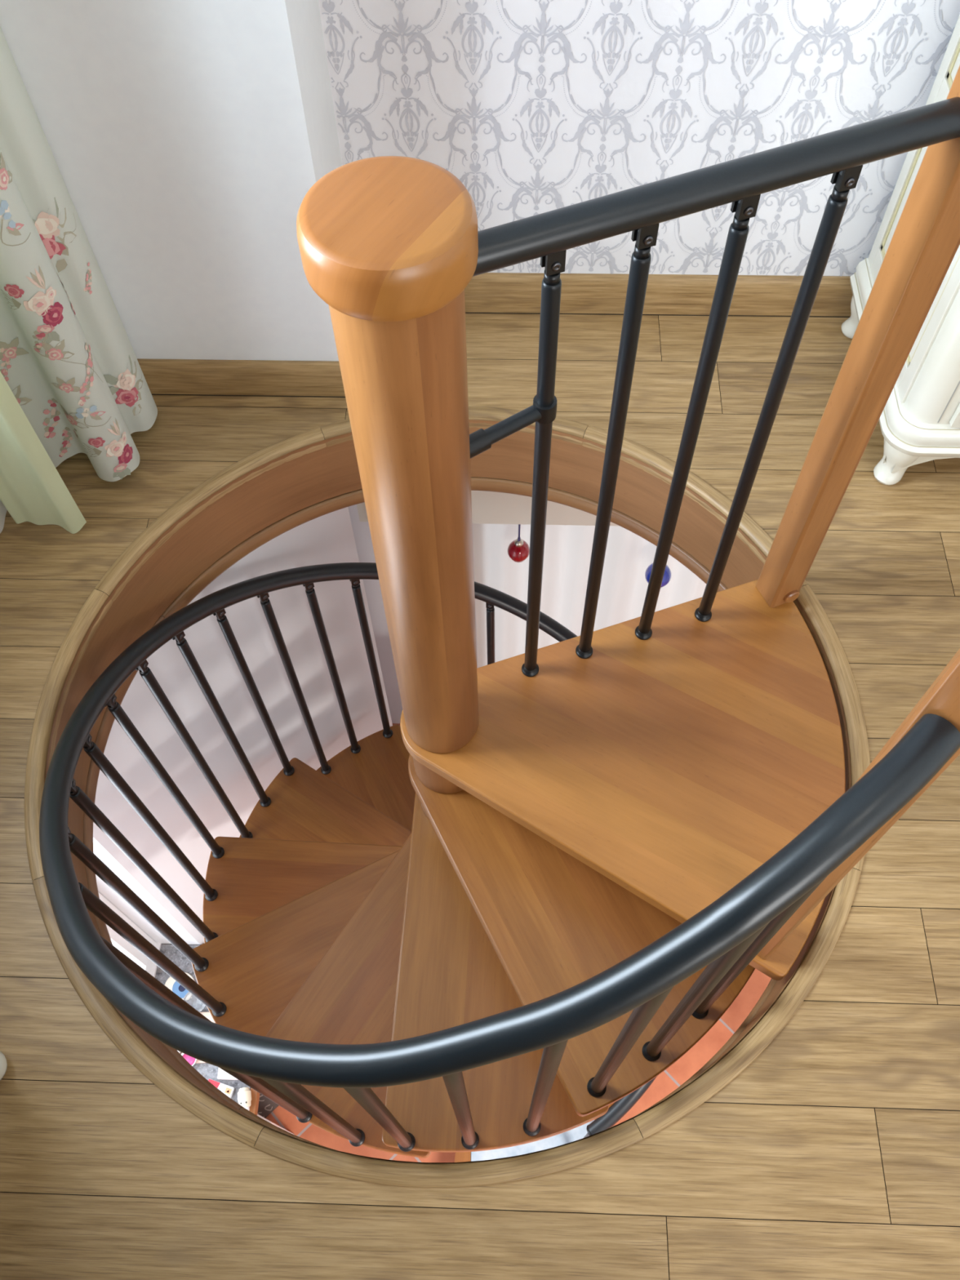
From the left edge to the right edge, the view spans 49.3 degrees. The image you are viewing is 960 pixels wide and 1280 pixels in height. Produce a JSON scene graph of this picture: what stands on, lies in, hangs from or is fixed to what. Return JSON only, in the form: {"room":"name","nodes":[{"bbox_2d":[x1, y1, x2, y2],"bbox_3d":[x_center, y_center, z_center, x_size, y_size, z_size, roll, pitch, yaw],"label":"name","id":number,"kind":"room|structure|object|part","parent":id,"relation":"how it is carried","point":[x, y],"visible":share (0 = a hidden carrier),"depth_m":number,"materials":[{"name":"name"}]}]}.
{"room":"spiral staircase landing","nodes":[
{"label":"spiral staircase landing","id":0,"kind":"room"},
{"bbox_2d":[93,837,199,944],"bbox_3d":[-1.147,0.757,3.205,0.332,2.428,0.080,1,60,2],"label":"wall reveal","id":1,"kind":"structure","parent":0,"point":[99,851],"depth_m":3.20,"materials":[{"name":"white paint"}]},
{"bbox_2d":[151,942,161,977],"bbox_3d":[-1.268,2.115,2.422,0.200,2.428,3.062,1,60,2],"label":"wall","id":2,"kind":"structure","parent":0,"point":[158,944],"depth_m":3.60,"materials":[{"name":"white paint"}]},
{"bbox_2d":[97,891,156,974],"bbox_3d":[-1.181,1.265,2.692,0.076,1.420,1.310,1,60,2],"label":"window","id":3,"kind":"structure","parent":2,"relation":"in","point":[120,943],"depth_m":3.35,"materials":[{"name":"white plastic"}]},
{"bbox_2d":[0,0,342,361],"bbox_3d":[-0.729,-1.314,1.286,0.877,2.520,0.340,1,60,2],"label":"wall","id":4,"kind":"structure","parent":0,"point":[188,140],"depth_m":1.78,"materials":[{"name":"white paint"}]},
{"bbox_3d":[-1.027,-0.975,-0.180,0.028,0.028,1.728,1,60,2],"label":"curtain rod","id":5,"kind":"object","parent":4,"relation":"attached to","visible":0},
{"bbox_2d":[0,499,7,533],"bbox_3d":[-0.981,-0.818,1.091,0.047,2.311,0.136,20,62,12],"label":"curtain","id":6,"kind":"object","parent":5,"relation":"hanging from","point":[3,510],"visible":0.33,"depth_m":2.08,"materials":[{"name":"fabric"}]},
{"bbox_2d":[0,371,86,533],"bbox_3d":[-0.878,-0.811,1.085,0.148,2.309,0.045,15,61,9],"label":"curtain","id":7,"kind":"object","parent":5,"relation":"hanging from","point":[32,489],"visible":1,"depth_m":1.94,"materials":[{"name":"fabric"}]},
{"bbox_2d":[0,26,157,481],"bbox_3d":[-0.831,-0.966,1.171,0.351,2.304,0.238,-34,65,-17],"label":"floral curtain","id":8,"kind":"object","parent":5,"relation":"hanging from","point":[68,360],"visible":0.98,"depth_m":1.84,"materials":[{"name":"fabric"}]},
{"bbox_2d":[93,506,392,944],"bbox_3d":[-0.676,0.484,3.354,0.933,2.428,0.100,-39,67,-19],"label":"wall","id":9,"kind":"structure","parent":0,"point":[329,538],"depth_m":2.77,"materials":[{"name":"white paint"}]},
{"bbox_2d":[83,476,777,1150],"bbox_3d":[-0.056,0.251,2.054,1.498,0.041,1.498,1,60,2],"label":"trim","id":10,"kind":"structure","parent":9,"relation":"attached to","point":[294,520],"depth_m":2.29,"materials":[{"name":"brown wood"}]},
{"bbox_2d":[44,419,851,1163],"bbox_3d":[-0.058,0.193,1.953,1.422,0.194,1.422,1,60,2],"label":"trim","id":11,"kind":"structure","parent":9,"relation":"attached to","point":[291,486],"depth_m":2.20,"materials":[{"name":"brown wood"}]},
{"bbox_2d":[356,490,618,525],"bbox_3d":[1.126,-0.427,2.645,2.900,0.345,0.120,1,60,2],"label":"trim","id":12,"kind":"structure","parent":9,"relation":"attached to","point":[487,507],"depth_m":2.75,"materials":[{"name":"beige paint"}]},
{"bbox_2d":[347,504,477,723],"bbox_3d":[0.604,-0.246,3.753,4.000,2.428,0.100,1,60,2],"label":"wall","id":13,"kind":"structure","parent":0,"point":[362,533],"depth_m":4.00,"materials":[{"name":"white paint"}]},
{"bbox_2d":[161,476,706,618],"bbox_3d":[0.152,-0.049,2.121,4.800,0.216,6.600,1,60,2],"label":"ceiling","id":14,"kind":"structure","parent":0,"point":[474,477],"depth_m":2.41,"materials":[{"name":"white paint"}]},
{"bbox_2d":[507,524,529,562],"bbox_3d":[0.117,-0.479,2.981,0.100,0.843,0.100,1,60,2],"label":"ornament","id":15,"kind":"object","parent":14,"relation":"hanging from","point":[518,550],"visible":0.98,"depth_m":3.29,"materials":[{"name":"red glass"}]},
{"bbox_3d":[0.123,-0.286,3.315,0.072,0.071,0.072,1,60,2],"label":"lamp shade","id":16,"kind":"part","parent":15,"relation":"part of","materials":[{"name":"red glass"}]},
{"bbox_3d":[0.116,-0.501,2.943,0.010,0.755,0.010,1,60,2],"label":"cord","id":17,"kind":"part","parent":15,"relation":"part of","materials":[{"name":"grey metal"}]},
{"bbox_2d":[472,523,706,667],"bbox_3d":[0.981,-0.152,3.692,2.000,2.388,0.055,1,60,2],"label":"curtain","id":18,"kind":"object","parent":14,"relation":"hanging from","point":[567,551],"visible":0.06,"depth_m":3.63,"materials":[{"name":"white fabric"}]},
{"bbox_2d":[644,563,671,588],"bbox_3d":[0.575,-0.437,3.023,0.100,0.973,0.100,1,60,2],"label":"ornament","id":19,"kind":"object","parent":14,"relation":"hanging from","point":[667,575],"visible":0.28,"depth_m":3.39,"materials":[{"name":"blue glass"}]},
{"bbox_2d":[0,313,959,1279],"bbox_3d":[0.544,0.874,1.434,3.540,0.002,3.940,1,60,2],"label":"floor","id":20,"kind":"structure","parent":0,"point":[834,1153],"depth_m":1.58,"materials":[{"name":"brown wood"}]},
{"bbox_2d":[0,1051,7,1079],"bbox_3d":[-0.879,0.693,1.395,0.323,0.290,0.324,1,60,2],"label":"footstool","id":21,"kind":"object","parent":20,"relation":"on","point":[3,1064],"visible":1,"depth_m":1.57,"materials":[{"name":"beige paint"}]},
{"bbox_2d":[24,405,870,1187],"bbox_3d":[-0.059,0.148,1.876,1.481,0.032,1.481,1,60,2],"label":"trim","id":22,"kind":"structure","parent":20,"relation":"on","point":[241,1127],"depth_m":1.67,"materials":[{"name":"brown wood"}]},
{"bbox_2d":[841,14,959,484],"bbox_3d":[1.348,-0.992,1.340,1.186,1.999,0.507,1,60,2],"label":"wardrobe","id":23,"kind":"object","parent":20,"relation":"on","point":[919,421],"visible":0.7,"depth_m":1.97,"materials":[{"name":"beige paint"}]},
{"bbox_3d":[0.841,-0.709,2.281,0.080,0.103,0.080,1,60,2],"label":"leg","id":24,"kind":"part","parent":23,"relation":"part of","materials":[{"name":"beige paint"}]},
{"bbox_3d":[0.836,-0.368,2.084,0.080,0.103,0.080,1,60,2],"label":"leg","id":25,"kind":"part","parent":23,"relation":"part of","materials":[{"name":"beige paint"}]},
{"bbox_3d":[1.362,-0.567,2.095,1.148,0.072,0.488,1,60,2],"label":"moulding","id":26,"kind":"part","parent":23,"relation":"part of","materials":[{"name":"beige paint"}]},
{"bbox_3d":[0.804,-1.067,1.347,0.003,1.638,0.336,1,60,2],"label":"panel moulding","id":27,"kind":"part","parent":23,"relation":"part of","materials":[{"name":"beige wood"}]},
{"bbox_3d":[1.099,-0.834,1.198,0.462,1.743,0.014,1,60,2],"label":"door","id":28,"kind":"part","parent":23,"relation":"part of","materials":[{"name":"beige paint"}]},
{"bbox_2d":[265,723,771,1162],"bbox_3d":[0.191,1.219,4.316,4.800,0.001,6.600,1,60,2],"label":"floor","id":29,"kind":"structure","parent":0,"point":[715,1038],"depth_m":4.03,"materials":[{"name":"ceramic"}]},
{"bbox_2d":[257,1093,278,1117],"bbox_3d":[-0.819,1.750,4.020,0.164,0.013,0.120,-39,67,-19],"label":"patterned mat","id":30,"kind":"object","parent":29,"relation":"on","point":[266,1106],"visible":0.12,"depth_m":4.00,"materials":[{"name":"brown fabric"}]},
{"bbox_2d":[257,1113,293,1134],"bbox_3d":[-0.794,1.766,3.749,0.150,0.464,0.100,22,63,13],"label":"storage box","id":31,"kind":"object","parent":29,"relation":"on","point":[258,1115],"visible":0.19,"depth_m":3.63,"materials":[{"name":"white"}]},
{"bbox_2d":[39,64,959,1162],"bbox_3d":[-0.031,0.541,2.529,1.366,3.778,1.358,1,60,2],"label":"spiral staircase","id":32,"kind":"structure","parent":29,"relation":"on","point":[485,926],"depth_m":1.76,"materials":[{"name":"brown wood"}]},
{"bbox_3d":[-0.054,0.311,2.147,1.331,2.350,1.342,1,60,2],"label":"handrail","id":33,"kind":"part","parent":32,"relation":"part of","materials":[{"name":"black metal"}]},
{"bbox_3d":[0.021,-0.257,1.300,0.129,0.028,0.027,-29,64,-15],"label":"tie arm","id":34,"kind":"part","parent":32,"relation":"part of","materials":[{"name":"black metal"}]},
{"bbox_3d":[0.253,-0.483,1.110,0.583,0.064,0.041,-17,61,-9],"label":"handrail","id":35,"kind":"part","parent":32,"relation":"part of","materials":[{"name":"black metal"}]},
{"bbox_3d":[0.557,-0.372,1.510,0.060,1.120,0.060,-21,62,-11],"label":"newel post","id":36,"kind":"part","parent":32,"relation":"part of","materials":[{"name":"brown wood"}]},
{"bbox_3d":[0.438,0.195,1.184,0.054,1.120,0.054,35,66,19],"label":"newel post","id":37,"kind":"part","parent":32,"relation":"part of","materials":[{"name":"brown wood"}]},
{"bbox_3d":[-1.014,2.094,3.458,0.207,0.648,1.950,1,60,2],"label":"cabinet","id":38,"kind":"object","parent":29,"relation":"on","visible":0},
{"bbox_2d":[155,943,259,1115],"bbox_3d":[-0.940,1.919,3.162,0.404,0.037,1.961,1,60,2],"label":"countertop","id":39,"kind":"structure","parent":38,"relation":"on","point":[208,1071],"depth_m":3.44,"materials":[{"name":"grey stone"}]},
{"bbox_2d":[164,972,195,999],"bbox_3d":[-1.023,1.186,3.560,0.108,0.011,0.108,1,60,2],"label":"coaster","id":40,"kind":"object","parent":39,"relation":"on","point":[171,983],"visible":0.33,"depth_m":3.56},
{"bbox_2d":[181,1053,196,1066],"bbox_3d":[-0.957,1.379,3.437,0.058,0.029,0.058,1,60,2],"label":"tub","id":41,"kind":"object","parent":39,"relation":"on","point":[191,1060],"visible":0.34,"depth_m":3.43,"materials":[{"name":"pink plastic"}]},
{"bbox_2d":[183,991,205,1012],"bbox_3d":[-0.958,1.222,3.525,0.080,0.032,0.080,1,60,2],"label":"glass dish","id":42,"kind":"object","parent":39,"relation":"on","point":[189,998],"visible":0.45,"depth_m":3.53,"materials":[{"name":"clear glass"}]},
{"bbox_2d":[180,1012,214,1063],"bbox_3d":[-0.937,1.323,3.478,0.200,0.014,0.160,-2,60,0],"label":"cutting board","id":43,"kind":"object","parent":39,"relation":"on","point":[207,1015],"visible":0.09,"depth_m":3.50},
{"bbox_2d":[208,1078,235,1097],"bbox_3d":[-0.850,1.470,3.388,0.089,0.019,0.065,15,61,10],"label":"packet","id":44,"kind":"object","parent":39,"relation":"on","point":[227,1090],"visible":0.45,"depth_m":3.39,"materials":[{"name":"white"}]},
{"bbox_2d":[217,1067,238,1079],"bbox_3d":[-0.802,1.376,3.440,0.103,0.022,0.132,1,60,2],"label":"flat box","id":45,"kind":"object","parent":39,"relation":"on","point":[222,1075],"visible":0.24,"depth_m":3.40,"materials":[{"name":"white"}]},
{"bbox_2d":[237,1087,251,1110],"bbox_3d":[-0.758,1.480,3.366,0.043,0.043,0.071,-9,60,-4],"label":"bottle","id":46,"kind":"object","parent":39,"relation":"on","point":[244,1094],"visible":0.82,"depth_m":3.35,"materials":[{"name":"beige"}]},
{"bbox_2d":[318,0,959,276],"bbox_3d":[1.024,-1.391,1.300,2.623,2.520,0.081,1,60,2],"label":"wall","id":47,"kind":"structure","parent":0,"point":[536,107],"depth_m":1.93,"materials":[{"name":"white paper"}]},
{"bbox_2d":[464,272,853,317],"bbox_3d":[1.001,-0.755,2.307,2.543,0.100,0.018,1,60,2],"label":"baseboard","id":48,"kind":"structure","parent":47,"relation":"attached to","point":[520,293],"depth_m":2.32,"materials":[{"name":"brown wood"}]},
{"bbox_3d":[-1.248,0.330,0.346,0.200,2.520,3.480,1,60,2],"label":"wall","id":49,"kind":"structure","parent":0,"visible":0},
{"bbox_2d":[137,358,345,397],"bbox_3d":[-0.676,-0.560,2.231,0.797,0.090,0.018,1,60,2],"label":"baseboard","id":50,"kind":"structure","parent":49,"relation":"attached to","point":[193,377],"depth_m":2.21,"materials":[{"name":"brown wood"}]}
]}

